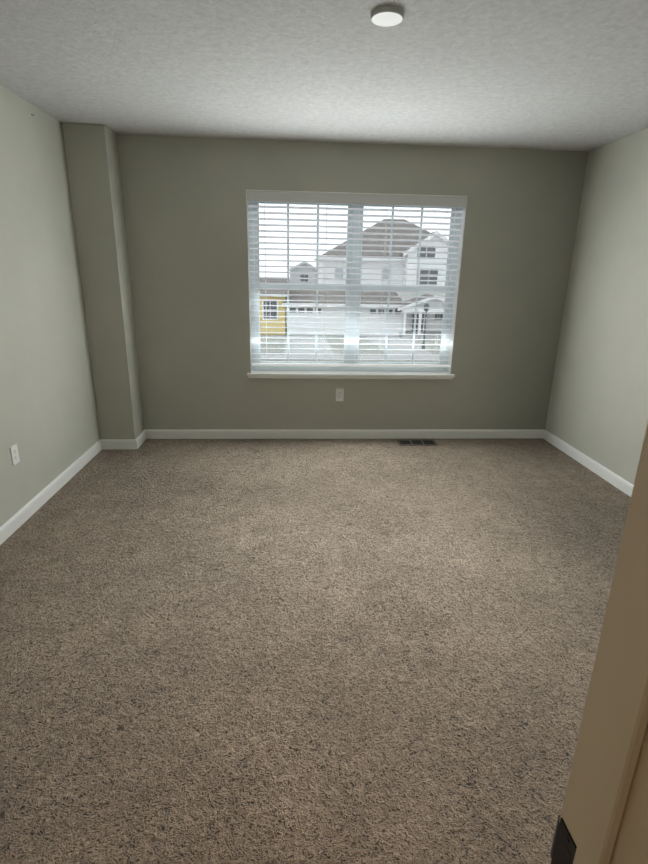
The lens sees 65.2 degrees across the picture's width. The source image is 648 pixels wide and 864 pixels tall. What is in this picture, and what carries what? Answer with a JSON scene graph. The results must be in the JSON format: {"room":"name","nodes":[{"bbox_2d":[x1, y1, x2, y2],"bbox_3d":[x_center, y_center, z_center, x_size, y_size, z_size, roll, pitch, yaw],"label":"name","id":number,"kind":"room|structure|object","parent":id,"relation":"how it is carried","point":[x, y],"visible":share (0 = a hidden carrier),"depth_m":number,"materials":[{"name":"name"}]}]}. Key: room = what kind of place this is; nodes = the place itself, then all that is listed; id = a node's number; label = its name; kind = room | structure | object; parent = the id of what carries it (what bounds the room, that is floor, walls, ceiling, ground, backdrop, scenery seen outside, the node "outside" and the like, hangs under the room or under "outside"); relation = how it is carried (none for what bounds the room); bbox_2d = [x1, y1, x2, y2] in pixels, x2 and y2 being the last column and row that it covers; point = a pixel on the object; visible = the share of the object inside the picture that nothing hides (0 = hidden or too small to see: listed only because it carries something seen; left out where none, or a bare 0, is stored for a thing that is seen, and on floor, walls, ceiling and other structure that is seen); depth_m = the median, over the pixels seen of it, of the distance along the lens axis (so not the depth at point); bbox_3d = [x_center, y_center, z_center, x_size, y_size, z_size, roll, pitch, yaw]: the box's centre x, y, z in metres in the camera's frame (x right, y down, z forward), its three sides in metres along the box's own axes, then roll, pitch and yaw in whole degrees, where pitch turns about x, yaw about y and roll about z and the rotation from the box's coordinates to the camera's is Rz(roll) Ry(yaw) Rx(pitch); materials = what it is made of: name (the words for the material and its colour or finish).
{"room":"empty bedroom","nodes":[
{"label":"empty bedroom","id":0,"kind":"room"},
{"bbox_2d":[0,84,99,526],"bbox_3d":[-1.833,-0.496,2.305,0.120,2.440,4.340,0,18,-4],"label":"wall","id":1,"kind":"structure","parent":0,"point":[48,420],"depth_m":3.24,"materials":[{"name":"beige paint"}]},
{"bbox_2d":[10,443,19,465],"bbox_3d":[-1.810,0.132,2.970,0.007,0.116,0.071,0,18,-4],"label":"electrical outlet","id":2,"kind":"object","parent":1,"relation":"attached to","point":[14,454],"visible":1,"depth_m":2.96,"materials":[{"name":"white plastic"}]},
{"bbox_2d":[0,439,103,544],"bbox_3d":[-1.778,0.675,2.509,0.013,0.086,3.770,0,18,-4],"label":"baseboard","id":3,"kind":"structure","parent":1,"relation":"attached to","point":[18,519],"depth_m":3.33,"materials":[{"name":"white wood"}]},
{"bbox_2d":[62,123,143,438],"bbox_3d":[-1.738,-1.061,4.087,0.295,2.440,0.280,0,18,-4],"label":"wall column","id":4,"kind":"structure","parent":0,"point":[93,167],"depth_m":3.92,"materials":[{"name":"beige paint"}]},
{"bbox_2d":[104,437,139,448],"bbox_3d":[-1.729,0.105,4.305,0.278,0.086,0.013,0,18,-4],"label":"baseboard","id":5,"kind":"structure","parent":4,"relation":"attached to","point":[108,443],"depth_m":4.30,"materials":[{"name":"white wood"}]},
{"bbox_2d":[0,438,630,863],"bbox_3d":[0.271,1.033,1.849,4.260,0.120,6.390,0,18,-4],"label":"floor","id":6,"kind":"structure","parent":0,"point":[298,650],"depth_m":2.07,"materials":[{"name":"carpet"}]},
{"bbox_2d":[397,440,437,445],"bbox_3d":[0.847,0.098,4.615,0.350,0.009,0.140,0,18,-4],"label":"air vent register","id":7,"kind":"object","parent":6,"relation":"on","point":[417,443],"visible":1,"depth_m":4.60,"materials":[{"name":"brown metal"}]},
{"bbox_2d":[0,0,647,150],"bbox_3d":[0.319,-1.406,1.074,4.260,0.120,6.390,0,18,-4],"label":"ceiling","id":8,"kind":"structure","parent":0,"point":[567,75],"depth_m":2.53,"materials":[{"name":"white paint"}]},
{"bbox_2d":[371,5,403,26],"bbox_3d":[0.247,-1.621,1.978,0.130,0.022,0.130,0,18,-4],"label":"disc","id":9,"kind":"object","parent":8,"relation":"attached to","point":[386,15],"visible":1,"depth_m":1.95,"materials":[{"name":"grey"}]},
{"bbox_2d":[117,135,588,428],"bbox_3d":[0.108,-1.130,4.419,4.020,2.440,0.170,0,18,-4],"label":"wall","id":10,"kind":"structure","parent":0,"point":[185,206],"depth_m":4.28,"materials":[{"name":"beige paint"}]},
{"bbox_2d":[336,389,343,400],"bbox_3d":[0.142,-0.335,4.581,0.071,0.116,0.007,0,18,-4],"label":"electrical outlet","id":11,"kind":"object","parent":10,"relation":"attached to","point":[339,394],"visible":1,"depth_m":4.58,"materials":[{"name":"white plastic"}]},
{"bbox_2d":[140,429,543,440],"bbox_3d":[0.223,0.019,4.697,3.695,0.086,0.013,0,18,-4],"label":"baseboard","id":12,"kind":"structure","parent":10,"relation":"attached to","point":[147,433],"depth_m":4.69,"materials":[{"name":"white wood"}]},
{"bbox_2d":[246,190,466,378],"bbox_3d":[0.259,-1.224,4.378,1.857,1.520,0.208,0,18,-4],"label":"window","id":13,"kind":"structure","parent":10,"relation":"in","point":[355,343],"depth_m":4.45,"materials":[{"name":"white plastic"}]},
{"bbox_2d":[247,190,466,366],"bbox_3d":[0.261,-1.265,4.340,1.787,1.414,0.080,0,18,-4],"label":"window blinds","id":14,"kind":"object","parent":13,"relation":"attached to","point":[258,196],"visible":0.98,"depth_m":4.26,"materials":[{"name":"white plastic"}]},
{"bbox_2d":[545,128,647,484],"bbox_3d":[2.299,-0.499,2.567,0.120,2.440,4.340,0,18,-4],"label":"wall","id":15,"kind":"structure","parent":0,"point":[598,408],"depth_m":3.84,"materials":[{"name":"beige paint"}]},
{"bbox_2d":[540,429,633,496],"bbox_3d":[2.212,0.631,2.895,0.013,0.086,4.050,0,18,-4],"label":"baseboard","id":16,"kind":"structure","parent":15,"relation":"attached to","point":[617,481],"depth_m":4.04,"materials":[{"name":"white wood"}]},
{"bbox_3d":[0.360,0.143,0.429,4.020,2.440,0.120,0,18,-4],"label":"wall","id":17,"kind":"structure","parent":0,"visible":0},
{"bbox_2d":[550,423,647,863],"bbox_3d":[-0.132,0.298,0.448,0.980,2.115,0.152,0,18,-4],"label":"door frame","id":18,"kind":"structure","parent":17,"relation":"attached to","point":[602,817],"depth_m":0.47,"materials":[{"name":"beige paint"}]},
{"label":"outside","id":19,"kind":"structure","parent":0,"visible":0},
{"bbox_2d":[259,219,447,362],"bbox_3d":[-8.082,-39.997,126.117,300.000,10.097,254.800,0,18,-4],"label":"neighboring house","id":20,"kind":"structure","parent":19,"point":[364,338],"depth_m":39.41,"materials":[{"name":"white"}]},
{"bbox_2d":[422,303,429,348],"bbox_3d":[6.560,-6.894,32.869,0.400,3.036,0.400,0,18,-4],"label":"lamp","id":21,"kind":"object","parent":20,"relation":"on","point":[425,310],"depth_m":32.83,"materials":[{"name":"metal"}]}
]}

